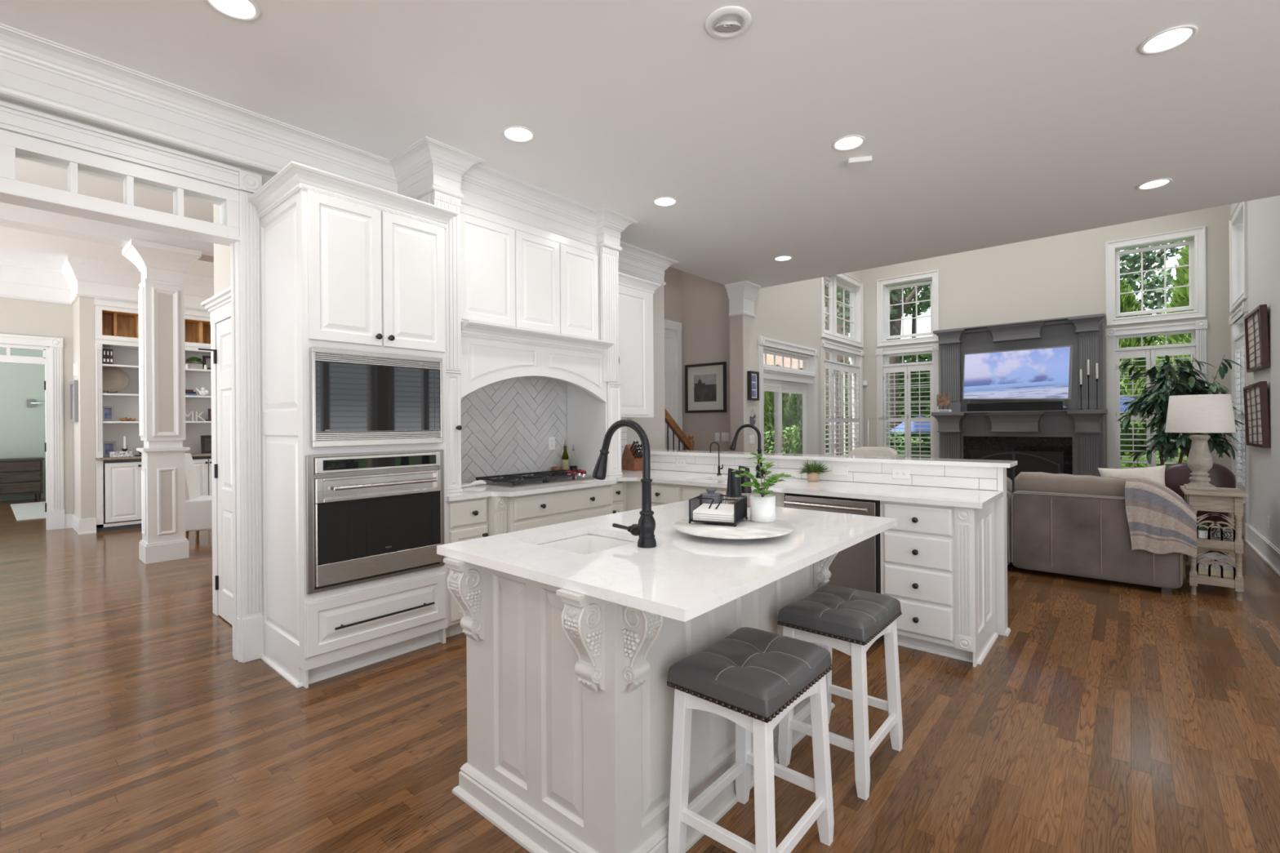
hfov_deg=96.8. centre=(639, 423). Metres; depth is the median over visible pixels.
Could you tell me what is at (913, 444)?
shrubs
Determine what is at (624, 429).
wall tiles
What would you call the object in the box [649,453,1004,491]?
tiles
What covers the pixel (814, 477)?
pot
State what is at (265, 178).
wall
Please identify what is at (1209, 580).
shelf
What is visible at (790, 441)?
shrubs
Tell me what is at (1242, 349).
window shutter
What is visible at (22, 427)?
wall
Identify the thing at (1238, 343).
window shutter
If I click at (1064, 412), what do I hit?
mantel shelf
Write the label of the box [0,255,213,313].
trim
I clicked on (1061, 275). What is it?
wall
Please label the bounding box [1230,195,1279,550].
wall
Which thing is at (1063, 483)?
cushion
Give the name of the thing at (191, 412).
letter
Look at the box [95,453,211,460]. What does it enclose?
countertop
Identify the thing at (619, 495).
base cabinet
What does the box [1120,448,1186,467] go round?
shrubs
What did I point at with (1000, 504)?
wall
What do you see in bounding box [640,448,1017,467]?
countertop
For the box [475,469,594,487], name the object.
gas cooktop
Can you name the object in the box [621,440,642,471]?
knife block
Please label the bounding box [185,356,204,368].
planter
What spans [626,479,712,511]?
base cabinet
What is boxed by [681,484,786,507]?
base cabinet
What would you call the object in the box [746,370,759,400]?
photo frame
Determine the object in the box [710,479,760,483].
sink
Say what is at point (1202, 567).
picture
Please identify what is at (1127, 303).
arborvitae
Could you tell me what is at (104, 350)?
book
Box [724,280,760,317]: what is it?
trim
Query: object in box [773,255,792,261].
recessed light
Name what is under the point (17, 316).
wall
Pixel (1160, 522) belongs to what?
throw blanket
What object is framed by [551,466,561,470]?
crock
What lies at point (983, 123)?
ceiling
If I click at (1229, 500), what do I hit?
side table
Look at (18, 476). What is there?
dresser
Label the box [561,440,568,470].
oil bottle
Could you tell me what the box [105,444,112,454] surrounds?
photograph
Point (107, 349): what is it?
book
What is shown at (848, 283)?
window
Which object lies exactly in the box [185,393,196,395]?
book
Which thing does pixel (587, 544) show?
prep sink
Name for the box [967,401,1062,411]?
soundbar
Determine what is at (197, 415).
letter
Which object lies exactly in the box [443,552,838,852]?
kitchen island
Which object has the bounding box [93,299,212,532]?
bookcase
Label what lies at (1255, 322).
framed artwork
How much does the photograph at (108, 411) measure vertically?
0.176 m
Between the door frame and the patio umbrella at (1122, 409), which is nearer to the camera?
the door frame
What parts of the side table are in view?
leg, leg, leg, leg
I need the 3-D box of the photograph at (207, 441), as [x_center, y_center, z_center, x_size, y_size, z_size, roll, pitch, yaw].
[-6.353,0.309,8.400,0.039,0.244,0.200,0,0,41]
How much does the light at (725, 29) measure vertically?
0.053 m
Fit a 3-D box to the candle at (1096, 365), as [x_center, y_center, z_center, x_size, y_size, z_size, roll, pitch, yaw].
[6.343,-0.729,7.888,0.027,0.217,0.026,0,0,41]
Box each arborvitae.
[764,364,790,435]
[782,368,829,453]
[1115,277,1164,459]
[1131,239,1193,453]
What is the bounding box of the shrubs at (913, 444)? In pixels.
[889,431,930,457]
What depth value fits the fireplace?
8.53 m
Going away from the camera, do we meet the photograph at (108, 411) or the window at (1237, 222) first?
the window at (1237, 222)
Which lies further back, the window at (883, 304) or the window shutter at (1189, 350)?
the window at (883, 304)
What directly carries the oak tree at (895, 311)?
on the ground
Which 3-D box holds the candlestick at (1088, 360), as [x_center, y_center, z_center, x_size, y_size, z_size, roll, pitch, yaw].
[6.286,-0.550,7.965,0.064,0.716,0.064,0,0,41]
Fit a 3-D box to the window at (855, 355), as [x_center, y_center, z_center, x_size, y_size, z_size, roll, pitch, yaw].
[3.404,0.005,9.693,0.230,2.661,1.852,0,0,41]
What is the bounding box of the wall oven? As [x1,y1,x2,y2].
[305,449,444,594]
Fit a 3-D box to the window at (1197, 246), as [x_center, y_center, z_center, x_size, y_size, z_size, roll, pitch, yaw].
[7.085,-1.986,7.843,1.012,1.190,0.210,0,0,41]
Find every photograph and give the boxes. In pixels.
[104,408,111,418]
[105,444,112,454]
[204,437,211,450]
[205,358,210,368]
[693,373,716,402]
[751,374,755,382]
[751,382,755,389]
[751,390,755,396]
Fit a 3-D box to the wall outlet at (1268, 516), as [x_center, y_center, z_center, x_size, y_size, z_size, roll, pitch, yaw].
[5.957,0.932,5.383,0.009,0.116,0.072,0,0,41]
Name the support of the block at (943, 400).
on the fireplace
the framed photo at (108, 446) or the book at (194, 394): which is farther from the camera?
the book at (194, 394)
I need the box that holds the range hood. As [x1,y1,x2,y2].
[417,190,622,493]
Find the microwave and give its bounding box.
[309,346,442,447]
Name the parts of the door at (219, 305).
panel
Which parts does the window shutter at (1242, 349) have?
tilt rod, tilt rod, frame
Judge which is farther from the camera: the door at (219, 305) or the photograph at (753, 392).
the photograph at (753, 392)
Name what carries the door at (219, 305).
in the wall at (222, 279)
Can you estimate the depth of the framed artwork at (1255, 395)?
5.63 m
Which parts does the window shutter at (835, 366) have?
tilt rod, tilt rod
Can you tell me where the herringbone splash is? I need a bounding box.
[461,376,566,482]
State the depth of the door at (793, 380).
8.23 m
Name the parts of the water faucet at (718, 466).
spout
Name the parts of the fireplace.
panel moulding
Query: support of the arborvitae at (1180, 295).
on the ground
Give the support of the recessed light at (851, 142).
in the ceiling at (983, 123)
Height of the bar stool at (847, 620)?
0.638 m
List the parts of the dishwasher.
handle, door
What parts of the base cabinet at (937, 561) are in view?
knob, knob, knob, knob, drawer, drawer, drawer, drawer, shoe moulding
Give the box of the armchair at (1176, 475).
[1164,462,1235,531]
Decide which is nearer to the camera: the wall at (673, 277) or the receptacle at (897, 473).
the receptacle at (897, 473)
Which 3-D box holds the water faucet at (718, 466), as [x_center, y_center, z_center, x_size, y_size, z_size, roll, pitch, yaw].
[0.656,0.299,4.872,0.113,0.281,0.040,0,0,16]
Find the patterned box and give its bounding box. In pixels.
[109,451,133,457]
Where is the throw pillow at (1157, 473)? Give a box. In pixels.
[1097,465,1165,485]
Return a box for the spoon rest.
[461,480,486,487]
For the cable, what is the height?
0.057 m
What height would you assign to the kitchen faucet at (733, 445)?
0.433 m
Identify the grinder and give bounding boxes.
[726,467,742,504]
[737,465,751,506]
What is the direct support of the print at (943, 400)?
attached to the block at (943, 400)
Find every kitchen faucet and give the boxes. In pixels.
[592,418,656,548]
[728,423,768,478]
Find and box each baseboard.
[64,513,96,534]
[1004,627,1010,636]
[1244,524,1279,577]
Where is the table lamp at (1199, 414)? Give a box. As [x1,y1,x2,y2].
[1164,394,1236,491]
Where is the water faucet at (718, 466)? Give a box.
[710,441,723,475]
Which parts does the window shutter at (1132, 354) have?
tilt rod, tilt rod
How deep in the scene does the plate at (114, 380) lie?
7.58 m
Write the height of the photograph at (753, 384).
0.085 m
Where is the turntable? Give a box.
[673,515,794,539]
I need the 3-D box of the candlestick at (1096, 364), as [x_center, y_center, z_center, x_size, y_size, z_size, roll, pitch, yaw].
[6.344,-0.521,7.888,0.064,0.656,0.064,0,0,41]
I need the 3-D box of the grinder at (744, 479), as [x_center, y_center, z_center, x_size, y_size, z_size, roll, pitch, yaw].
[0.549,0.328,2.991,0.075,0.214,0.075,0,0,41]
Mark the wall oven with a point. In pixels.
(371, 516)
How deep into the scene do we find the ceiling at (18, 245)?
5.94 m
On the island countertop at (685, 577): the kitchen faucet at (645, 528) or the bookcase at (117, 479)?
the kitchen faucet at (645, 528)
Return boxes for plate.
[102,366,128,393]
[831,465,848,475]
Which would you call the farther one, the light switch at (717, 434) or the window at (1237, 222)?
the light switch at (717, 434)
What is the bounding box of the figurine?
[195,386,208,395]
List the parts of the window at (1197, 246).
sash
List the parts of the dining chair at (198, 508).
leg, backrest, leg, seat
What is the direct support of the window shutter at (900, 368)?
attached to the window at (882, 354)
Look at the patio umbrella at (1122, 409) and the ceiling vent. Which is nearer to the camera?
the ceiling vent
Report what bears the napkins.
in the napkin holder
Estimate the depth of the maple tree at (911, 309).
16.82 m
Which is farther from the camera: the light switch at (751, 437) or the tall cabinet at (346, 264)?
the light switch at (751, 437)
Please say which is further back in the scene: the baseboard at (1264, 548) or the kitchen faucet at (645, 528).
the baseboard at (1264, 548)
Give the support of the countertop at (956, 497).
on the base cabinet at (506, 514)
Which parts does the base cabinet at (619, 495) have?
drawer, door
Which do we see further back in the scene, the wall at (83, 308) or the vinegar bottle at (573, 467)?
the wall at (83, 308)
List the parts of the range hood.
pullout door, knob, door, rope moulding, valance panel, door, cornice, door, pullout door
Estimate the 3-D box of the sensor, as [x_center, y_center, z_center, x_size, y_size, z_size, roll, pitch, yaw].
[4.084,-0.729,10.299,0.070,0.090,0.044,0,0,41]
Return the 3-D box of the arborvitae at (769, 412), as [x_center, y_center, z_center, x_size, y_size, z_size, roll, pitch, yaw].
[3.744,-0.025,15.505,1.632,3.189,1.708,0,0,41]
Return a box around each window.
[820,273,863,348]
[820,339,864,455]
[875,343,939,457]
[876,270,939,346]
[1105,226,1206,326]
[1105,320,1207,468]
[1228,201,1248,313]
[1228,301,1249,540]
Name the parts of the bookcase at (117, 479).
shelf, shelf, shelf, door, shelf, shelf, shelf, door, door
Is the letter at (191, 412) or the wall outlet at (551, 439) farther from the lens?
the letter at (191, 412)
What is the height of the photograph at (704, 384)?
0.376 m
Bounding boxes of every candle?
[123,435,125,448]
[1080,368,1082,384]
[1087,359,1089,374]
[1095,363,1097,378]
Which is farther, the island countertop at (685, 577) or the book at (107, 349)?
the book at (107, 349)
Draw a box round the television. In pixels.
[962,345,1073,399]
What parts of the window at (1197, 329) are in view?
sash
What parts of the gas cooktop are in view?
knob, knob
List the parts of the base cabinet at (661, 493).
drawer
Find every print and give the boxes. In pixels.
[70,380,78,422]
[72,385,74,418]
[684,361,726,413]
[937,394,950,406]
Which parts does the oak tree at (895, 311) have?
crown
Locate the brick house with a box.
[763,280,849,455]
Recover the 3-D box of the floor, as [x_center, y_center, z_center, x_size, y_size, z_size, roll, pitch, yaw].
[-2.915,1.441,7.490,20.800,0.120,13.750,0,0,41]
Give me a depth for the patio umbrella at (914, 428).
11.69 m
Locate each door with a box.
[198,286,232,625]
[664,319,682,450]
[758,335,818,454]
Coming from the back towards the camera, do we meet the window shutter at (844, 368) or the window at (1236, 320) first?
the window shutter at (844, 368)
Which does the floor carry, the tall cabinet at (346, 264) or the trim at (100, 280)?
the tall cabinet at (346, 264)
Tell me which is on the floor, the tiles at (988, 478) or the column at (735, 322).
the column at (735, 322)
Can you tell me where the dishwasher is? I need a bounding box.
[783,493,884,641]
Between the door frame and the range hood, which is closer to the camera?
the range hood
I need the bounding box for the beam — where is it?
[0,202,213,262]
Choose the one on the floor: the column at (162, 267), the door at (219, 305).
the column at (162, 267)
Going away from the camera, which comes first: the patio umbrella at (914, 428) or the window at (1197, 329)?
the window at (1197, 329)
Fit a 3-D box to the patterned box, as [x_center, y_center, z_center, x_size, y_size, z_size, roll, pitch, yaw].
[-6.885,0.409,7.539,0.125,0.070,0.220,0,0,41]
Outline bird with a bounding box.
[119,417,127,421]
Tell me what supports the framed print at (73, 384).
attached to the wall at (83, 308)
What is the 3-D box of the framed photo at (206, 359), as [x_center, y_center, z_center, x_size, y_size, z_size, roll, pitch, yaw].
[-6.338,-0.888,8.367,0.046,0.215,0.160,0,0,41]
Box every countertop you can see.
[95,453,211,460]
[436,498,897,622]
[446,469,1003,508]
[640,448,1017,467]
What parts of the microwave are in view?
door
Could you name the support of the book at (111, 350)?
on the bookcase at (117, 479)
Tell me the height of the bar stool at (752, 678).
0.638 m
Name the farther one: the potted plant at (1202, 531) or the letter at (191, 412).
the letter at (191, 412)
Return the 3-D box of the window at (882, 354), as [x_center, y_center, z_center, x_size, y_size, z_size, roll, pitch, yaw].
[4.678,-0.004,9.910,1.022,2.661,0.230,0,0,41]
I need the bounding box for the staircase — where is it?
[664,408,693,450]
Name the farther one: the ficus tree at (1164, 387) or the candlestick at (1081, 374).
the candlestick at (1081, 374)
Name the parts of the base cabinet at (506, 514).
knob, drawer, drawer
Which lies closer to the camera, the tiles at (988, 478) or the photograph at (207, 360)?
the tiles at (988, 478)
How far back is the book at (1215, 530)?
4.40 m
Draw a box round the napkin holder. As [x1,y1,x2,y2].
[688,494,747,526]
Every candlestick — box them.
[121,435,128,451]
[1078,368,1084,409]
[1085,358,1091,409]
[1094,363,1100,409]
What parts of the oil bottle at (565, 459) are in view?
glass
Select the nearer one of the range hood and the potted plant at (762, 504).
the potted plant at (762, 504)
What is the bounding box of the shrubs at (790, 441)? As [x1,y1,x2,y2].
[764,425,802,453]
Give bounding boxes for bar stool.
[666,626,834,852]
[777,584,902,800]
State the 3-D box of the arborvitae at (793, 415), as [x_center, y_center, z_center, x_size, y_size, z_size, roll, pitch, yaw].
[3.962,0.095,13.745,1.680,2.950,1.605,0,0,41]
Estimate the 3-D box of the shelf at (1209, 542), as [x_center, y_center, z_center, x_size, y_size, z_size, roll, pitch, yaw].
[4.536,0.921,4.504,0.230,0.062,0.453,0,0,41]
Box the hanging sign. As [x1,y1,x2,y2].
[750,409,755,425]
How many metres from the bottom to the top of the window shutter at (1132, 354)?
1.873 m
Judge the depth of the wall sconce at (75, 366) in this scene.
7.36 m
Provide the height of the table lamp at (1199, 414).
0.752 m
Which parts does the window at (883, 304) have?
sash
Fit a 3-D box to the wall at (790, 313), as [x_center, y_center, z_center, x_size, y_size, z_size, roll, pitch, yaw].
[2.648,-1.409,8.863,0.180,5.700,4.090,0,0,41]
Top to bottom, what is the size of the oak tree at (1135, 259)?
8.164 m
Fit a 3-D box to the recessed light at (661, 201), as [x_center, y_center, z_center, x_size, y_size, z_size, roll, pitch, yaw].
[0.197,-1.747,4.481,0.200,0.008,0.200,0,0,41]
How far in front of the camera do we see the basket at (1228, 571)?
4.39 m
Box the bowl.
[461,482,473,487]
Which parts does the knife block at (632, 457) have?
knife handle, knife handle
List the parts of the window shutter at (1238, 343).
tilt rod, tilt rod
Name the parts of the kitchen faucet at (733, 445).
spout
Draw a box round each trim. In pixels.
[0,22,679,285]
[0,101,263,662]
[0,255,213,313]
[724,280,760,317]
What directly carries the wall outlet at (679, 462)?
attached to the tiles at (988, 478)
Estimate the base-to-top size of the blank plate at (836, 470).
0.070 m
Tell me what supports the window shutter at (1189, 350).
attached to the window at (1197, 329)
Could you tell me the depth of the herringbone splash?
4.71 m
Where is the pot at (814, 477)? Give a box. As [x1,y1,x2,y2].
[806,471,819,481]
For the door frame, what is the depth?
7.57 m
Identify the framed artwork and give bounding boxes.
[1243,381,1270,447]
[1244,304,1270,372]
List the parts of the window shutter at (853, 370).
tilt rod, tilt rod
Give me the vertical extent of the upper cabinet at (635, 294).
1.305 m
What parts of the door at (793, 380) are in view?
sash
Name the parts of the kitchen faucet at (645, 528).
handle, spout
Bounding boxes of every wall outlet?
[548,436,555,449]
[675,458,686,466]
[892,468,909,479]
[1267,515,1270,528]
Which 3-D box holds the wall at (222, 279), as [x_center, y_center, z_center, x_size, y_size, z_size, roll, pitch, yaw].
[-2.678,-0.371,3.868,1.060,3.500,0.120,0,0,41]
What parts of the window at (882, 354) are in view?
sash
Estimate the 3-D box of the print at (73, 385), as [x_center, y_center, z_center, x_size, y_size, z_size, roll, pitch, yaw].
[-7.483,-0.286,7.528,0.480,0.500,0.013,0,0,41]
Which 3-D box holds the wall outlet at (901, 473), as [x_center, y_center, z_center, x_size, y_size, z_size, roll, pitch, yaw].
[1.824,0.352,3.976,0.116,0.072,0.009,0,0,41]
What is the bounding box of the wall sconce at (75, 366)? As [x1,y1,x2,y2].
[73,364,77,375]
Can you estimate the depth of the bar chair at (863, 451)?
5.01 m
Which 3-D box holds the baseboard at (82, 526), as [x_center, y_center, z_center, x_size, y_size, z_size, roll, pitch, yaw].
[-7.380,1.318,7.488,0.848,0.190,0.170,0,0,36]
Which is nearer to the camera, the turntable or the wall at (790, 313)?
the turntable
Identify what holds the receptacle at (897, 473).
attached to the wall outlet at (901, 473)
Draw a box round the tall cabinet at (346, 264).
[247,160,459,688]
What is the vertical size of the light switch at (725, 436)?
0.116 m
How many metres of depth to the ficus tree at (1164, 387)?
6.71 m
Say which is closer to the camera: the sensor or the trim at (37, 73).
the trim at (37, 73)
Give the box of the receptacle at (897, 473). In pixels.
[895,471,905,475]
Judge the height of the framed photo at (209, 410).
0.158 m
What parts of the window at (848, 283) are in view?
sash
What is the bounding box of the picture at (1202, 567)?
[1199,552,1235,572]
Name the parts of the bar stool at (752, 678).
leg, leg, seat, nailhead trim, leg, leg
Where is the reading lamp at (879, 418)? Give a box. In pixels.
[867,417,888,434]
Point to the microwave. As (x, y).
(357, 397)
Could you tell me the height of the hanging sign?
0.231 m
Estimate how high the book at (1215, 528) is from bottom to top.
0.017 m
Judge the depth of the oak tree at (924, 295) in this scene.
15.81 m
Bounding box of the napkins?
[693,503,733,522]
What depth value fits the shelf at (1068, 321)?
8.48 m
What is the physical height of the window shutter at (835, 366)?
1.873 m
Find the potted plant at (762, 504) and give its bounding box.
[731,452,795,522]
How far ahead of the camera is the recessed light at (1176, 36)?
2.61 m
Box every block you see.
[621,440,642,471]
[937,394,951,412]
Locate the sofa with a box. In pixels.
[1006,471,1182,595]
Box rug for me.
[10,502,45,520]
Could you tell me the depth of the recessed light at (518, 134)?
3.42 m
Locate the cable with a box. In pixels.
[1212,531,1232,539]
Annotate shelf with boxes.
[931,408,1107,416]
[933,313,1103,333]
[1197,531,1235,550]
[1197,573,1235,588]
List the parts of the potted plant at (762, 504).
stem, pot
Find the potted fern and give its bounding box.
[795,459,828,481]
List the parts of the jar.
lid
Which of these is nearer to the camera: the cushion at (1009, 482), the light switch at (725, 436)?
the cushion at (1009, 482)
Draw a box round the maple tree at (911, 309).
[899,284,930,361]
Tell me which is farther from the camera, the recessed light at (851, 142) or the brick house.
the brick house
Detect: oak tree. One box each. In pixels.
[826,280,924,436]
[902,280,932,308]
[1115,240,1183,315]
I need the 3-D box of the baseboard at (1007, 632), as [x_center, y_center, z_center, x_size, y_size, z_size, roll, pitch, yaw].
[2.351,1.333,3.633,0.017,0.021,0.118,0,0,41]
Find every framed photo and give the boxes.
[102,406,114,421]
[102,441,115,457]
[200,435,211,453]
[202,355,210,369]
[208,408,211,419]
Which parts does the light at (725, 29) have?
bulb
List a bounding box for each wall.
[0,99,567,482]
[0,297,74,514]
[0,347,45,501]
[72,296,96,519]
[213,204,231,295]
[626,284,665,449]
[653,467,1007,635]
[663,266,681,323]
[681,271,730,451]
[748,270,862,454]
[862,204,1231,471]
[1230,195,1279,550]
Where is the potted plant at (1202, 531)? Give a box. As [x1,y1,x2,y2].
[1196,522,1213,537]
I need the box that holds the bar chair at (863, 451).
[848,446,898,457]
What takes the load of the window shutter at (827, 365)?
attached to the window at (855, 355)
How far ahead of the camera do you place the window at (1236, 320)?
6.90 m
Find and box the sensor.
[862,380,867,386]
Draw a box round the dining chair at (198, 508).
[185,453,212,540]
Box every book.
[102,348,106,364]
[106,348,109,364]
[109,348,113,364]
[185,389,193,391]
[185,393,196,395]
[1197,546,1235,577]
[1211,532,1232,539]
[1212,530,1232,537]
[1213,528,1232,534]
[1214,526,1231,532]
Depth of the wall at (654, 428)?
6.06 m
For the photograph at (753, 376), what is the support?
on the photo frame at (753, 377)
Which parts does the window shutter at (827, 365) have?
tilt rod, tilt rod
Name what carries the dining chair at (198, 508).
on the floor
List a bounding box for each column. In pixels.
[121,238,201,564]
[729,315,743,452]
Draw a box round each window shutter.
[824,361,832,454]
[831,362,842,455]
[841,364,851,455]
[850,366,860,450]
[883,365,907,457]
[906,364,933,457]
[1115,349,1151,468]
[1150,346,1195,466]
[1234,337,1243,491]
[1240,335,1244,492]
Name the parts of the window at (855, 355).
sash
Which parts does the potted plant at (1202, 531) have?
pot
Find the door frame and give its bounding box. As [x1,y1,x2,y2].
[0,333,64,529]
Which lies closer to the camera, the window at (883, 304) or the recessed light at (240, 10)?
the recessed light at (240, 10)
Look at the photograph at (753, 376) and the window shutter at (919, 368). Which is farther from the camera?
the window shutter at (919, 368)
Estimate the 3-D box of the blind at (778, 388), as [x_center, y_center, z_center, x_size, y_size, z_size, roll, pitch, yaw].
[2.101,-0.492,8.192,0.060,0.097,1.410,0,0,41]
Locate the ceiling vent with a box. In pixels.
[847,155,872,167]
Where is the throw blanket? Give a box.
[1124,475,1196,557]
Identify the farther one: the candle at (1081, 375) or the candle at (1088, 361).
the candle at (1081, 375)
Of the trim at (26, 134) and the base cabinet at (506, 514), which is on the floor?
the base cabinet at (506, 514)
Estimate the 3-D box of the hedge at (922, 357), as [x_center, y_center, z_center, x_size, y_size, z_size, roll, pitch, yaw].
[9.877,-0.282,14.173,9.689,3.896,1.002,0,0,41]
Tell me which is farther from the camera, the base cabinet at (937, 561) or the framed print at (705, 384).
the framed print at (705, 384)
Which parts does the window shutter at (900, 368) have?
tilt rod, tilt rod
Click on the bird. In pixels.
(125, 419)
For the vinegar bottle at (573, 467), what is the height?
0.264 m
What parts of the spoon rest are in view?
handle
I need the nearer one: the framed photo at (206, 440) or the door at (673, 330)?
the door at (673, 330)
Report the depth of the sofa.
4.77 m
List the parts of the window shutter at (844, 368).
tilt rod, tilt rod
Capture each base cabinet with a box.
[445,497,488,637]
[487,484,613,536]
[612,480,626,513]
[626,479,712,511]
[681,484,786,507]
[880,500,998,666]
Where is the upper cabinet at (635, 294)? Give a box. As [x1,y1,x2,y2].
[617,271,661,417]
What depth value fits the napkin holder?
2.31 m
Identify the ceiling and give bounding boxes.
[0,0,1279,288]
[0,157,213,278]
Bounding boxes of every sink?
[537,533,635,555]
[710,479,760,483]
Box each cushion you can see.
[1006,477,1012,492]
[1014,472,1125,497]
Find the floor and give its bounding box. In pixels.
[0,497,1279,852]
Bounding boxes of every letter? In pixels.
[185,411,193,421]
[195,411,205,421]
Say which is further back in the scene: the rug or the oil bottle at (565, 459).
the rug
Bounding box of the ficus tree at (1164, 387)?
[1115,354,1244,466]
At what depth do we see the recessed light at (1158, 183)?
4.22 m
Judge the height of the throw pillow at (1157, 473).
0.370 m
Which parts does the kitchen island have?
baseboard, shoe moulding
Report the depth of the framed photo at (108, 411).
7.51 m
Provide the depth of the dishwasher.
3.54 m
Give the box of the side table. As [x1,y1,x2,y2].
[1179,485,1248,600]
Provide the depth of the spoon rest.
4.11 m
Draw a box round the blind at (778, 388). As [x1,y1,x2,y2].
[763,383,806,394]
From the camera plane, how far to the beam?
5.36 m
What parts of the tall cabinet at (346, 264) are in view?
door, shoe moulding, rope moulding, crown, drawer, knob, handle, knob, door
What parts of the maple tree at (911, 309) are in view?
crown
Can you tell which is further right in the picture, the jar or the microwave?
the jar
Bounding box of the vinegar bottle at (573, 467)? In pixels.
[569,444,577,471]
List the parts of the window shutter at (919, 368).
tilt rod, tilt rod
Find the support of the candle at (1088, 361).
on the candlestick at (1088, 360)
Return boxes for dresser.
[0,457,44,501]
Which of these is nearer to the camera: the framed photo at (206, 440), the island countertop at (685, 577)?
the island countertop at (685, 577)
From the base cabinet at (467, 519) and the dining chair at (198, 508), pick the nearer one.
the base cabinet at (467, 519)
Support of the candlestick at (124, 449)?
on the bookcase at (117, 479)
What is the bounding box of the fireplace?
[930,313,1107,493]
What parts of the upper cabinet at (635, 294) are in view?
door, crown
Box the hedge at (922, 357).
[840,335,1168,453]
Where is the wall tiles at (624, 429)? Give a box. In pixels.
[621,417,626,457]
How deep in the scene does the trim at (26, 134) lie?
3.17 m
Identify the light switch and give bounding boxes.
[715,432,719,441]
[721,432,728,441]
[749,435,754,444]
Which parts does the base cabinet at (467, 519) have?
drawer, door, knob, knob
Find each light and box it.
[204,0,260,21]
[501,125,535,142]
[652,196,677,206]
[704,5,751,39]
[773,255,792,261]
[831,134,866,151]
[1136,177,1173,190]
[1138,24,1198,54]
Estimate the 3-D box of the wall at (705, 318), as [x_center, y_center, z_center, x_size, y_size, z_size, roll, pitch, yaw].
[0.960,-1.447,7.881,1.100,5.600,0.120,0,0,41]
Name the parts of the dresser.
drawer, drawer, drawer, leg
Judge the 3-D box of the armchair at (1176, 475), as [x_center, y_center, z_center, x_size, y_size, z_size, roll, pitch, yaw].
[5.312,0.838,5.454,0.532,0.967,0.710,0,0,41]
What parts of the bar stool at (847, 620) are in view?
leg, leg, seat, nailhead trim, leg, leg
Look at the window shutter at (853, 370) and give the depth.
10.10 m
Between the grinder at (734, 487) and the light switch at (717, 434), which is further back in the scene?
the light switch at (717, 434)
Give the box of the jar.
[699,488,723,504]
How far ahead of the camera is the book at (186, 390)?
8.11 m
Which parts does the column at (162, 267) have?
panel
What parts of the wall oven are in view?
control panel, handle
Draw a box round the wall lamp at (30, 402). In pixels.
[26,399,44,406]
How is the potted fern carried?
on the countertop at (956, 497)
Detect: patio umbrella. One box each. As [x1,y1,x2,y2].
[890,409,930,457]
[1120,395,1144,412]

